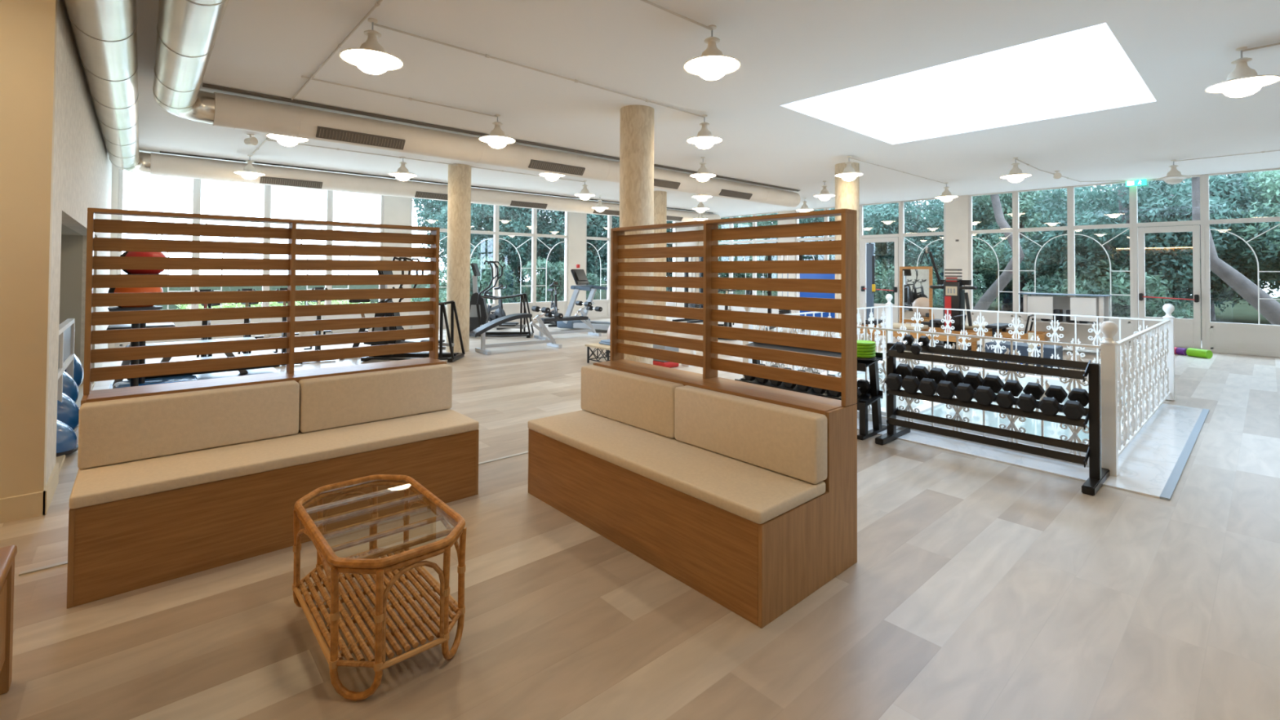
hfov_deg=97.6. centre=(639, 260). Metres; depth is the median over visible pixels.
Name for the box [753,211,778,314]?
window
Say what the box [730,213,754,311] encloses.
window
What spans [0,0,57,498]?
wall
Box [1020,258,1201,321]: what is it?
shrub
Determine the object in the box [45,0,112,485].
wall
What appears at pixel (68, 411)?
exercise ball
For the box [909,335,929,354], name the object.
dumbbell
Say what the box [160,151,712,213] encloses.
cable conduit
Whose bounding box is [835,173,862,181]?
diffuser
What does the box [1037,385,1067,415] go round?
dumbbell
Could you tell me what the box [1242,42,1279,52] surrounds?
cable conduit
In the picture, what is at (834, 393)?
dumbbell
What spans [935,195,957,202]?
diffuser
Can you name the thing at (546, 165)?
vent grille
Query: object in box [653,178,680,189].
vent grille
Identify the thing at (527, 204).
vent grille
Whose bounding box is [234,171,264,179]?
diffuser
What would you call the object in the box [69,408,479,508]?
seat cushion
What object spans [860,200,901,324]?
door
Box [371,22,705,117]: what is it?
cable conduit
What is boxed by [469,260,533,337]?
elliptical trainer
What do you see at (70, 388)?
exercise ball
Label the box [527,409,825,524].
seat cushion
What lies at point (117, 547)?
bench
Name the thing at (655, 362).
step platform
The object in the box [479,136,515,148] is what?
diffuser
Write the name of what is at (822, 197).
diffuser
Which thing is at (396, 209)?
wall
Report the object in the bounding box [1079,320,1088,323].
bottle
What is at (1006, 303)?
tree
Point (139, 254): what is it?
stand
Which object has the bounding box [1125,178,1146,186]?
exit sign
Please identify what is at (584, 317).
bench
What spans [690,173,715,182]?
diffuser
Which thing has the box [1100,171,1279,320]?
tree
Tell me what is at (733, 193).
vent grille
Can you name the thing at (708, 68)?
diffuser
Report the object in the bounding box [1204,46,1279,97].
pendant lamp
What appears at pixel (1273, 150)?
cable conduit
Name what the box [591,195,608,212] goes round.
pendant lamp
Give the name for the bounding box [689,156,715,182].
pendant lamp
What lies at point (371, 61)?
diffuser
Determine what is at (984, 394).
dumbbell
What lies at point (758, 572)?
bench
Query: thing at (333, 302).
hedge
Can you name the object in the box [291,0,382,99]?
cable conduit
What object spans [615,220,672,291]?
tree
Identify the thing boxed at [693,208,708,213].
diffuser
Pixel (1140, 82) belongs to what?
window
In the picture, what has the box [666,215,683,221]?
vent grille
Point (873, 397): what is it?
shelf
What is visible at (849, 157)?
cable conduit
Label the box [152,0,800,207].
ventilation duct
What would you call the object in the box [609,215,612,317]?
window
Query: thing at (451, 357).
elliptical trainer
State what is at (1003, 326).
weight bench
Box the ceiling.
[136,0,1279,217]
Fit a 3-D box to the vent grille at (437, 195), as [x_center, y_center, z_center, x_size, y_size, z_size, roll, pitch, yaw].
[-4.463,-1.424,12.341,0.950,0.125,0.107,1,-1,-42]
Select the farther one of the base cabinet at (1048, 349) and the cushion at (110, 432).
the base cabinet at (1048, 349)
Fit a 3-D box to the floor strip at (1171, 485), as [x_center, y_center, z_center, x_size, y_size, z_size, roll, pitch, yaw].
[4.858,1.608,4.943,3.680,0.014,0.050,1,-1,-42]
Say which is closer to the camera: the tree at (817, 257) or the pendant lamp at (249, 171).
the pendant lamp at (249, 171)
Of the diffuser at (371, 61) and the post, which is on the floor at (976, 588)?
the post
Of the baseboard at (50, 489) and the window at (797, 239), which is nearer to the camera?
the baseboard at (50, 489)
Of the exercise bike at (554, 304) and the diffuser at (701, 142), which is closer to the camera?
the diffuser at (701, 142)
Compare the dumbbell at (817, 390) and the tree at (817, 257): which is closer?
the dumbbell at (817, 390)
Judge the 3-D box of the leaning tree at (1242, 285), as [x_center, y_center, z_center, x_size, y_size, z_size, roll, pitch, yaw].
[12.466,-0.438,11.836,2.916,4.984,1.812,0,-1,27]
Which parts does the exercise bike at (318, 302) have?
frame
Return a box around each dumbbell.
[743,363,765,381]
[755,365,777,383]
[769,367,791,386]
[782,369,805,388]
[797,371,820,391]
[812,373,835,394]
[828,390,841,397]
[857,378,871,399]
[884,363,912,391]
[894,334,914,352]
[901,365,928,393]
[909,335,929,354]
[917,367,946,395]
[935,369,964,399]
[953,372,983,402]
[973,374,1004,405]
[994,379,1023,408]
[1015,382,1044,412]
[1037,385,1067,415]
[1061,387,1088,419]
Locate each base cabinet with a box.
[985,340,1037,364]
[1035,344,1062,368]
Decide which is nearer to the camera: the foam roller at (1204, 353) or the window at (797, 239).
the foam roller at (1204, 353)
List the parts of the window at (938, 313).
panel, panel moulding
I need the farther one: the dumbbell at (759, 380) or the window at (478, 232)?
the window at (478, 232)
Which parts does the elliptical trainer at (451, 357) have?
link arm, moving arm, moving arm, frame, pedal arm, foot plate, leg, leg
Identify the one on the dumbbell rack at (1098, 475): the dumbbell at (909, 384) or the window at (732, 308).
the dumbbell at (909, 384)
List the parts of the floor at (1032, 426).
glass panel, glass panel, glass panel, glass panel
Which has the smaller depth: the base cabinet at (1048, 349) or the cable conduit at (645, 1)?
the cable conduit at (645, 1)
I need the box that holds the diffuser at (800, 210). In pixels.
[795,208,812,212]
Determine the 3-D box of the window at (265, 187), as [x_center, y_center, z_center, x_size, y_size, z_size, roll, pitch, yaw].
[-8.306,-0.063,11.412,1.170,3.430,0.090,1,-1,-42]
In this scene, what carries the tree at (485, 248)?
on the ground
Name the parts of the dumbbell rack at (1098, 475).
shelf rail, shelf rail, shelf rail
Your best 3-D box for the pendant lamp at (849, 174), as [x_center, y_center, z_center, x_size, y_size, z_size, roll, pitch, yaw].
[3.489,-1.538,9.354,0.448,0.415,0.448,1,-1,-42]
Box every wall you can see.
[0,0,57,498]
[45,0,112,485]
[58,223,83,359]
[107,164,698,348]
[697,195,968,323]
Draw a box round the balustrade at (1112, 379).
[742,293,1174,476]
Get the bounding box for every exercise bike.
[194,289,220,357]
[237,288,263,354]
[269,288,302,365]
[299,287,336,360]
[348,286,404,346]
[481,284,510,329]
[542,281,561,326]
[717,288,737,340]
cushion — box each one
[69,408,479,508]
[77,380,299,468]
[298,364,452,432]
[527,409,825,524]
[580,364,684,438]
[674,385,827,484]
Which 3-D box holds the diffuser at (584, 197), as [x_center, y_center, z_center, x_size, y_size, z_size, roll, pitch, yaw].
[-1.186,-1.361,12.058,0.432,0.101,0.432,1,-1,-42]
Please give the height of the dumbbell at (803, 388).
0.155 m
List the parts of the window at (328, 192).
panel, panel moulding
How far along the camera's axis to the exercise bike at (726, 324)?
12.36 m
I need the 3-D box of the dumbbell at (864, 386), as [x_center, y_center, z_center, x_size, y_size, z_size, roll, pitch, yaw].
[2.016,1.190,5.182,0.300,0.155,0.138,1,-1,-42]
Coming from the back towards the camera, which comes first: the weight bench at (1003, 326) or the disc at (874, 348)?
the weight bench at (1003, 326)
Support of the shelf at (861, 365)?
attached to the storage rack at (873, 397)
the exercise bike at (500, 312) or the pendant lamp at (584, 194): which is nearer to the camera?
the pendant lamp at (584, 194)
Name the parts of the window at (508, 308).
panel, panel moulding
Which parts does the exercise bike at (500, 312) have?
frame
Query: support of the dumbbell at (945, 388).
on the dumbbell rack at (1098, 475)
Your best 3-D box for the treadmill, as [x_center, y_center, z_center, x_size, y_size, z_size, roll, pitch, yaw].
[-1.012,0.951,13.928,1.980,1.477,0.880,0,-1,26]
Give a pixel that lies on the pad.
(874, 357)
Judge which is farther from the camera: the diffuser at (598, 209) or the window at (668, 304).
the window at (668, 304)
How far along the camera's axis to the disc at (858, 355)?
5.07 m
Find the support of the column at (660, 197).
on the floor at (976, 588)
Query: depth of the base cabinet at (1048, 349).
8.34 m
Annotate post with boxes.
[866,243,875,319]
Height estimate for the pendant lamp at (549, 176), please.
0.415 m
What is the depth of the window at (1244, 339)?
10.51 m
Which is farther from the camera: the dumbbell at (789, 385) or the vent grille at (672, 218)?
the vent grille at (672, 218)
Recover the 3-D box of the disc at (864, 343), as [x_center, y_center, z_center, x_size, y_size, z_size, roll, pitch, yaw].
[2.052,0.757,5.167,0.224,0.027,0.224,1,-1,-42]
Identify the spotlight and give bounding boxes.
[244,133,257,145]
[1053,170,1061,179]
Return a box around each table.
[292,474,466,701]
[585,342,610,363]
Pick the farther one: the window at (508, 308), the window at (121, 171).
the window at (508, 308)
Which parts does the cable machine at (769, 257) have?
guide rod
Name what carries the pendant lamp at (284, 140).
hanging from the ceiling
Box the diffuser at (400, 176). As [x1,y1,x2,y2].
[389,173,416,181]
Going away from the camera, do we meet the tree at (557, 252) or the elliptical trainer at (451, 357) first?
the elliptical trainer at (451, 357)
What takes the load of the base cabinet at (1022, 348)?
on the floor at (976, 588)
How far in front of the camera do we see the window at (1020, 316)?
12.95 m
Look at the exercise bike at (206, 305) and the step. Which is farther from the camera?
the exercise bike at (206, 305)
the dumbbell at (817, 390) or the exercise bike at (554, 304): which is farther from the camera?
the exercise bike at (554, 304)
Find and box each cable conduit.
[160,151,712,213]
[202,83,799,191]
[248,137,268,157]
[267,139,584,182]
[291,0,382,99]
[301,75,497,117]
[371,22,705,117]
[640,0,712,30]
[848,157,945,183]
[1016,159,1136,182]
[1173,150,1279,161]
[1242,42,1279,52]
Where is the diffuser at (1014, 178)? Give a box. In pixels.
[1000,173,1031,182]
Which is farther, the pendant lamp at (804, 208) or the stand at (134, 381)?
the pendant lamp at (804, 208)
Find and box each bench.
[66,207,479,608]
[469,306,563,355]
[528,208,857,628]
[533,300,602,339]
[984,322,1013,349]
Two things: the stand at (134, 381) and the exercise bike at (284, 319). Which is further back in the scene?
the exercise bike at (284, 319)
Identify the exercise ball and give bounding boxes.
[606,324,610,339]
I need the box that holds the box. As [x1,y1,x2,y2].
[920,321,940,343]
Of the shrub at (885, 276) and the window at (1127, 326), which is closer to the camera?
the window at (1127, 326)
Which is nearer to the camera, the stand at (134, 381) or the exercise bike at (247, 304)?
the stand at (134, 381)
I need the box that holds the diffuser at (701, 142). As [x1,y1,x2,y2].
[687,136,721,149]
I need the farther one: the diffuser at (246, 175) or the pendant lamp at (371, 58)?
the diffuser at (246, 175)
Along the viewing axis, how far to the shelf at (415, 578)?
2.25 m
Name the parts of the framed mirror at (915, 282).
frame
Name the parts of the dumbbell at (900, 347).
handle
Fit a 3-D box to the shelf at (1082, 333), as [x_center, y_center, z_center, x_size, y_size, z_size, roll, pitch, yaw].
[8.186,1.402,10.776,0.600,0.470,1.170,1,-1,-42]
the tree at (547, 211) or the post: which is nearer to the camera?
the post
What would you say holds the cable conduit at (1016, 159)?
attached to the ceiling
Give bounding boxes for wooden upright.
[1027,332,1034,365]
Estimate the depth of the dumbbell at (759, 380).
5.82 m
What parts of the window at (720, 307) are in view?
panel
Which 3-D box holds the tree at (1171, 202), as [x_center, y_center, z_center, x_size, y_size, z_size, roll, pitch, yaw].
[13.253,-0.444,15.434,5.848,5.054,5.520,0,-1,17]
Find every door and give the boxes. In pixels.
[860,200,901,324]
[1133,174,1206,350]
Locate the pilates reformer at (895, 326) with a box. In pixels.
[859,314,979,351]
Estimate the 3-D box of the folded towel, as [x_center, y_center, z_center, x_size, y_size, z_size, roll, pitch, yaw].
[-0.422,1.327,9.150,0.380,0.060,0.350,1,-1,-42]
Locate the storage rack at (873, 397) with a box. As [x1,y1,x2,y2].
[734,342,886,439]
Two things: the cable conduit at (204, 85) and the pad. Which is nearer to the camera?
the pad
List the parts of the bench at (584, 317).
frame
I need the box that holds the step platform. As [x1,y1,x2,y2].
[653,344,679,368]
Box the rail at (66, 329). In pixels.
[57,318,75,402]
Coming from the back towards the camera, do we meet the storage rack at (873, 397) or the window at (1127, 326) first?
the window at (1127, 326)
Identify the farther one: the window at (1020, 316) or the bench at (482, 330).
the window at (1020, 316)
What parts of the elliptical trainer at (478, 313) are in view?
link arm, moving arm, moving arm, frame, pedal arm, foot plate, foot plate, leg, leg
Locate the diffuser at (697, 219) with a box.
[693,217,706,221]
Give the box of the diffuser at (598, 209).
[591,207,607,212]
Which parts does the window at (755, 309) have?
panel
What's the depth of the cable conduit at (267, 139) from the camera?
8.75 m
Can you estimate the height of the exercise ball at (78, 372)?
0.565 m
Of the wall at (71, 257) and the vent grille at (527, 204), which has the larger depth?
the vent grille at (527, 204)
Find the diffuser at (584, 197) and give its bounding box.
[575,194,595,199]
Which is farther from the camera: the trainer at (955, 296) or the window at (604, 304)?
the window at (604, 304)
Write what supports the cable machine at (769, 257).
on the floor at (976, 588)
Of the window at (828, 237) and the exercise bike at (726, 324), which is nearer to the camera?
the exercise bike at (726, 324)
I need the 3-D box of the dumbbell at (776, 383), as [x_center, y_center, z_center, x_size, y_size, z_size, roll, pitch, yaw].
[1.467,1.198,5.798,0.300,0.155,0.138,1,-1,-42]
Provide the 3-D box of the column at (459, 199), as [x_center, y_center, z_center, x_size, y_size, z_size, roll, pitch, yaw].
[-3.364,-0.052,10.396,0.410,3.430,0.410,1,-1,-42]
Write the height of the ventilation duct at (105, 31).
0.366 m
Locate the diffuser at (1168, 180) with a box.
[1156,176,1191,184]
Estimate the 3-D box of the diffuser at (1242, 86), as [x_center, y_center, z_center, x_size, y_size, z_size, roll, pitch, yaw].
[5.136,-1.452,4.780,0.432,0.101,0.432,1,-1,-42]
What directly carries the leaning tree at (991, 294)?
on the ground
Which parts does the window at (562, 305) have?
panel, panel moulding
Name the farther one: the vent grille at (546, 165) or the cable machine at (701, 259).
the cable machine at (701, 259)
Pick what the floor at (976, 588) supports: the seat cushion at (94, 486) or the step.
the step
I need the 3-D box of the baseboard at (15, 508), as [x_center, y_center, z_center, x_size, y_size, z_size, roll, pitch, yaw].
[-5.027,1.439,2.144,3.790,0.140,0.025,1,-1,-42]
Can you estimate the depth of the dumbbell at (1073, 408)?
3.94 m
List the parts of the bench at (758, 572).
panel, screen post, screen post, rail, panel, screen post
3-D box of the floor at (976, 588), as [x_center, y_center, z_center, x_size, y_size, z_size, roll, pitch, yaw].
[0.895,1.689,7.338,19.950,0.132,18.600,1,-1,-42]
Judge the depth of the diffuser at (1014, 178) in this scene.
9.30 m
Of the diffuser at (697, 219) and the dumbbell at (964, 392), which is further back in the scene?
the diffuser at (697, 219)
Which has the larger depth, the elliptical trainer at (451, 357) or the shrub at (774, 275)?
the shrub at (774, 275)
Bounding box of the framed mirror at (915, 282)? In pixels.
[895,266,934,337]
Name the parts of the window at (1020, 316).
panel moulding, panel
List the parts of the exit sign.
white panel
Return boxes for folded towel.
[599,339,609,345]
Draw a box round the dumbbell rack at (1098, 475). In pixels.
[875,341,1110,496]
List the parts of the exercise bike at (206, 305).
handlebar post, frame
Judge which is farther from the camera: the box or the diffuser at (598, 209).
the diffuser at (598, 209)
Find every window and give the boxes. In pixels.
[115,168,197,347]
[194,178,267,340]
[265,185,330,337]
[328,191,383,333]
[408,197,447,328]
[470,204,497,322]
[496,205,535,323]
[533,208,568,322]
[585,213,610,319]
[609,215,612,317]
[666,221,676,306]
[718,216,730,310]
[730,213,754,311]
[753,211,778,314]
[795,207,826,315]
[809,80,1145,129]
[826,204,860,324]
[901,198,946,324]
[968,191,1015,329]
[1015,186,1071,330]
[1070,181,1134,346]
[1204,167,1279,357]
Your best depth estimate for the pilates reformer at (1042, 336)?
10.95 m
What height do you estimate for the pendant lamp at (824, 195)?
0.415 m
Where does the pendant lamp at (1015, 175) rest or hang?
hanging from the ceiling
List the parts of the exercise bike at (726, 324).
frame, frame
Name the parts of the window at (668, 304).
panel, frame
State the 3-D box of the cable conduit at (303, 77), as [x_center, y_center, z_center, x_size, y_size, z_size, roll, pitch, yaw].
[-2.571,-1.813,6.277,2.130,0.031,0.031,1,-1,-42]
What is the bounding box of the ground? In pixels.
[154,281,1279,337]
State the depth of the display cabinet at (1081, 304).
10.76 m
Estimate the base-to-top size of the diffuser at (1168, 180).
0.101 m
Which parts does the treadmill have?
motor, hand rail, rail, hand rail, rail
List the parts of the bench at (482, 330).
frame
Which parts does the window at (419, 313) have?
panel moulding, panel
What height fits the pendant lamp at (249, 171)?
0.415 m
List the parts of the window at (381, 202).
panel moulding, panel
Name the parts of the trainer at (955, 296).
triangle handle, arm, label plate, arm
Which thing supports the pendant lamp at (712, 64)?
hanging from the ceiling
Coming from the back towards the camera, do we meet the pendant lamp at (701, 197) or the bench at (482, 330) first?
the pendant lamp at (701, 197)
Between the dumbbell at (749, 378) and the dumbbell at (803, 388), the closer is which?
the dumbbell at (803, 388)
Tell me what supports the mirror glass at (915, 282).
attached to the framed mirror at (915, 282)
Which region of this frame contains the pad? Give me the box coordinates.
[857,356,876,360]
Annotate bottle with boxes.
[1053,309,1062,321]
[1066,309,1075,322]
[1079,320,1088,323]
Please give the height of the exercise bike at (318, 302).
1.182 m
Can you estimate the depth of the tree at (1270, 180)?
13.40 m
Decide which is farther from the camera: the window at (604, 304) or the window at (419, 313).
the window at (604, 304)
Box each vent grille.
[259,176,322,188]
[315,125,405,150]
[414,191,448,199]
[510,200,547,208]
[528,159,585,175]
[592,208,619,215]
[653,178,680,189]
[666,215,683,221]
[718,189,752,199]
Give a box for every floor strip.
[18,450,528,575]
[1160,408,1209,500]
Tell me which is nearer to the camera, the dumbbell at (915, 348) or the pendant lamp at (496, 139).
the dumbbell at (915, 348)
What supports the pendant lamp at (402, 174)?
hanging from the ceiling
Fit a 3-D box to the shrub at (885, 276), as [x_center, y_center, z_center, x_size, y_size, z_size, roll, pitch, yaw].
[8.701,0.993,17.483,3.611,2.240,3.234,0,-1,24]
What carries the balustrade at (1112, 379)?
on the floor at (1032, 426)
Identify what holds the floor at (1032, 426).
on the floor at (976, 588)
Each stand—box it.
[107,287,163,386]
[117,251,166,383]
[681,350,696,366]
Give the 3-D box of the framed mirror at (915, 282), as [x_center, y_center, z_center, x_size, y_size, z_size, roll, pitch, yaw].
[6.256,0.950,12.692,0.586,1.641,0.710,1,-1,-42]
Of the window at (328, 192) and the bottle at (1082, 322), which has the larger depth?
the window at (328, 192)
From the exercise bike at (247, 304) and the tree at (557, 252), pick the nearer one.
the exercise bike at (247, 304)
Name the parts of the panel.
stand frame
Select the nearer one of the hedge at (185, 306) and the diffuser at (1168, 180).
the diffuser at (1168, 180)
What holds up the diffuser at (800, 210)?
attached to the pendant lamp at (804, 208)
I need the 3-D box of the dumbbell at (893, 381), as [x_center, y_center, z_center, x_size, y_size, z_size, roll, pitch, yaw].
[2.285,1.022,4.936,0.312,0.205,0.152,1,-1,-42]
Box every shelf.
[298,547,457,661]
[734,377,883,411]
[745,342,883,371]
[1029,319,1099,350]
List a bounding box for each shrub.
[411,255,522,305]
[515,256,605,302]
[766,259,777,296]
[874,257,986,308]
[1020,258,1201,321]
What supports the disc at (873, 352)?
on the disc at (858, 355)
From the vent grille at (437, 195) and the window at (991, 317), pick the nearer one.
the vent grille at (437, 195)
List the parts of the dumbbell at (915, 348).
handle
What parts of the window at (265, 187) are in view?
panel, panel moulding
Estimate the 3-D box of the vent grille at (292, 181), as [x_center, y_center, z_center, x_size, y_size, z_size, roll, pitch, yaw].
[-6.524,-1.468,10.506,1.000,0.125,0.107,1,-1,-42]
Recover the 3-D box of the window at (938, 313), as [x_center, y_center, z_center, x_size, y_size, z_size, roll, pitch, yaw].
[7.472,0.088,14.760,0.090,3.430,1.145,1,-1,-42]
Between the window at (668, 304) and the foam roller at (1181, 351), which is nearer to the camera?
the foam roller at (1181, 351)
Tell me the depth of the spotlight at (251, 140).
8.05 m
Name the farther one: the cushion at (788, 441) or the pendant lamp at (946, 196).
the pendant lamp at (946, 196)
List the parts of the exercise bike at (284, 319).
frame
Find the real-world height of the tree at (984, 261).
5.034 m
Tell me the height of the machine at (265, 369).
0.820 m
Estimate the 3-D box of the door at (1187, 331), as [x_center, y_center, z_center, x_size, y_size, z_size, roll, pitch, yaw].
[10.556,0.043,11.199,0.220,3.430,1.045,1,-1,-42]
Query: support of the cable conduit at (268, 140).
attached to the ceiling
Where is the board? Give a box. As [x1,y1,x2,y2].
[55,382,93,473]
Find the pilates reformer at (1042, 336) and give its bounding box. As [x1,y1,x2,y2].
[928,314,1049,346]
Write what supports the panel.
on the floor at (976, 588)
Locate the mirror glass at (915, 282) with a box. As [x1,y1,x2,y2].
[902,269,928,320]
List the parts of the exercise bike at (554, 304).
frame, frame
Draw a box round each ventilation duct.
[64,0,720,222]
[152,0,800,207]
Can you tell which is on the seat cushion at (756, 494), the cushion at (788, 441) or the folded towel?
the cushion at (788, 441)
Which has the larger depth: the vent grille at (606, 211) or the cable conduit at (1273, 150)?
the vent grille at (606, 211)
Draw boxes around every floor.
[0,316,1279,719]
[820,358,1156,466]
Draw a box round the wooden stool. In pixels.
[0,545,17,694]
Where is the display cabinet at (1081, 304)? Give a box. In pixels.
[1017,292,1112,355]
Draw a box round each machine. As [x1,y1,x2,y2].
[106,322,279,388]
[672,257,703,323]
[763,255,804,332]
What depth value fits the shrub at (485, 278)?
18.39 m
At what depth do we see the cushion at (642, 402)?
3.65 m
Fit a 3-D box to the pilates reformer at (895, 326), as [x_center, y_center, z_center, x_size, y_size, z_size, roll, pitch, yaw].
[5.459,1.382,11.206,0.720,0.694,2.200,1,-1,-42]
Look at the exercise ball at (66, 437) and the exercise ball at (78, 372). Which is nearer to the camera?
the exercise ball at (66, 437)
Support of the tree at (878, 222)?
on the ground
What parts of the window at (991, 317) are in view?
panel moulding, panel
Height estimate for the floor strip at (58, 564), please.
0.006 m
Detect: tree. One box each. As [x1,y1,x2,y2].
[412,198,558,294]
[426,200,555,303]
[484,204,619,300]
[543,209,672,299]
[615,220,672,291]
[718,213,815,294]
[767,204,921,260]
[815,196,1006,304]
[908,185,1155,311]
[926,186,1084,311]
[972,194,1024,310]
[998,173,1279,317]
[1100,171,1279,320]
[1166,169,1279,306]
[1191,177,1279,324]
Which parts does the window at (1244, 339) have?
panel moulding, panel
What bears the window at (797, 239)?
in the wall at (957, 209)
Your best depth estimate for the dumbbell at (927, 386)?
4.66 m
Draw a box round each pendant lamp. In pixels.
[233,155,265,179]
[266,133,308,146]
[339,17,403,74]
[388,156,417,181]
[478,114,515,148]
[538,172,564,181]
[574,180,595,199]
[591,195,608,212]
[683,25,740,79]
[686,114,722,149]
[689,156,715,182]
[691,194,712,201]
[692,200,709,213]
[693,212,707,221]
[795,197,813,212]
[813,181,835,200]
[835,155,863,181]
[934,182,958,202]
[1000,157,1031,182]
[1155,159,1192,184]
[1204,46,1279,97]
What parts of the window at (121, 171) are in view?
panel moulding, panel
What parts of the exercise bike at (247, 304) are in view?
frame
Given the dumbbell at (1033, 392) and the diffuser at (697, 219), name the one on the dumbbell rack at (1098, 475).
the dumbbell at (1033, 392)
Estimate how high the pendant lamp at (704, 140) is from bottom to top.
0.415 m
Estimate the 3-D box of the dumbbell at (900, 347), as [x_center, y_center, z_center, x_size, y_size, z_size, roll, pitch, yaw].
[2.317,0.723,4.907,0.242,0.140,0.090,1,-1,-42]
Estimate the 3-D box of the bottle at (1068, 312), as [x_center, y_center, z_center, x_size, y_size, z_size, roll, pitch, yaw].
[8.183,1.047,10.637,0.200,0.225,0.120,1,-1,-42]
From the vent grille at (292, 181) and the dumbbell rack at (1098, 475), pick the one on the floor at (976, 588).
the dumbbell rack at (1098, 475)
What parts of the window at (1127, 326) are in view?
panel, panel moulding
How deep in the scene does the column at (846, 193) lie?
9.91 m
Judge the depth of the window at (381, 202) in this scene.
12.82 m
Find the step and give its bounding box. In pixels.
[112,374,198,388]
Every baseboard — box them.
[0,490,45,523]
[42,462,58,515]
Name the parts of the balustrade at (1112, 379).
post, rail, post, rail, rail, rail, post, rail, rail, post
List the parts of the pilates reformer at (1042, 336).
rail, rail, rail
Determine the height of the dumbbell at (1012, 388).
0.186 m
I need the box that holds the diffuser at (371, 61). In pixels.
[340,48,402,74]
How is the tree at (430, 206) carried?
on the ground
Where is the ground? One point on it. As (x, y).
(1243, 313)
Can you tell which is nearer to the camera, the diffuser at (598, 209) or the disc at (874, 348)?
the disc at (874, 348)
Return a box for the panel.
[798,273,835,334]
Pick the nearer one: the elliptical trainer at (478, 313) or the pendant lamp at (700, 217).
the elliptical trainer at (478, 313)
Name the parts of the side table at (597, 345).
leg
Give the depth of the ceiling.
5.85 m
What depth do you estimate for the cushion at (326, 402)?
3.71 m
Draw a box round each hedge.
[160,302,275,310]
[199,294,444,308]
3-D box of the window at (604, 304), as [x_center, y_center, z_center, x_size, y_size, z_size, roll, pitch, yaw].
[-1.350,0.086,17.606,1.000,3.430,0.090,1,-1,-42]
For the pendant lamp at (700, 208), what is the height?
0.415 m
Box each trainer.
[360,257,465,362]
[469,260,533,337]
[920,246,982,350]
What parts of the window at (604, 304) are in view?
panel, panel moulding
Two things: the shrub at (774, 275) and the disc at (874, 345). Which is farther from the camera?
the shrub at (774, 275)
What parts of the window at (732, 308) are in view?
panel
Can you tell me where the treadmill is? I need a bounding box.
[556,269,610,329]
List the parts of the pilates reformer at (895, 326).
leg, rail, rail, rail, leg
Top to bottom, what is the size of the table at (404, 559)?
0.489 m
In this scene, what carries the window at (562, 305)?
in the wall at (396, 209)
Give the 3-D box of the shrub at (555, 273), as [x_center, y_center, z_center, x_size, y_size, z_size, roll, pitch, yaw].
[-3.003,0.982,20.755,3.234,2.240,3.611,1,-1,-12]
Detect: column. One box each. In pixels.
[445,164,471,352]
[619,104,653,364]
[653,191,666,333]
[835,162,859,340]
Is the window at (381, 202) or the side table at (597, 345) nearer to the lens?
the side table at (597, 345)
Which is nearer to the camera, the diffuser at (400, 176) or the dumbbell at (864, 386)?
the dumbbell at (864, 386)
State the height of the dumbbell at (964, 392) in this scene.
0.205 m
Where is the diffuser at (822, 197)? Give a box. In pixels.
[813,194,835,200]
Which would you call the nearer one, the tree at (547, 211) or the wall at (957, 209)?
the wall at (957, 209)
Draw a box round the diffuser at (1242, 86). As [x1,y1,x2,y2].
[1206,75,1279,97]
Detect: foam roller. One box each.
[1176,347,1187,355]
[1186,347,1213,358]
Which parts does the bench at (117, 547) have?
panel, screen post, rail, screen post, screen post, panel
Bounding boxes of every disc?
[857,340,875,346]
[857,344,875,348]
[857,347,875,351]
[857,351,875,355]
[857,354,875,358]
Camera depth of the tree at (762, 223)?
22.83 m
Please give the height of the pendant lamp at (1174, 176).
0.415 m
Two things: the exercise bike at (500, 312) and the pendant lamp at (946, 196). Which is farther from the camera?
the exercise bike at (500, 312)
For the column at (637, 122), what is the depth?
6.53 m
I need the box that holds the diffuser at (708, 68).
[684,56,739,79]

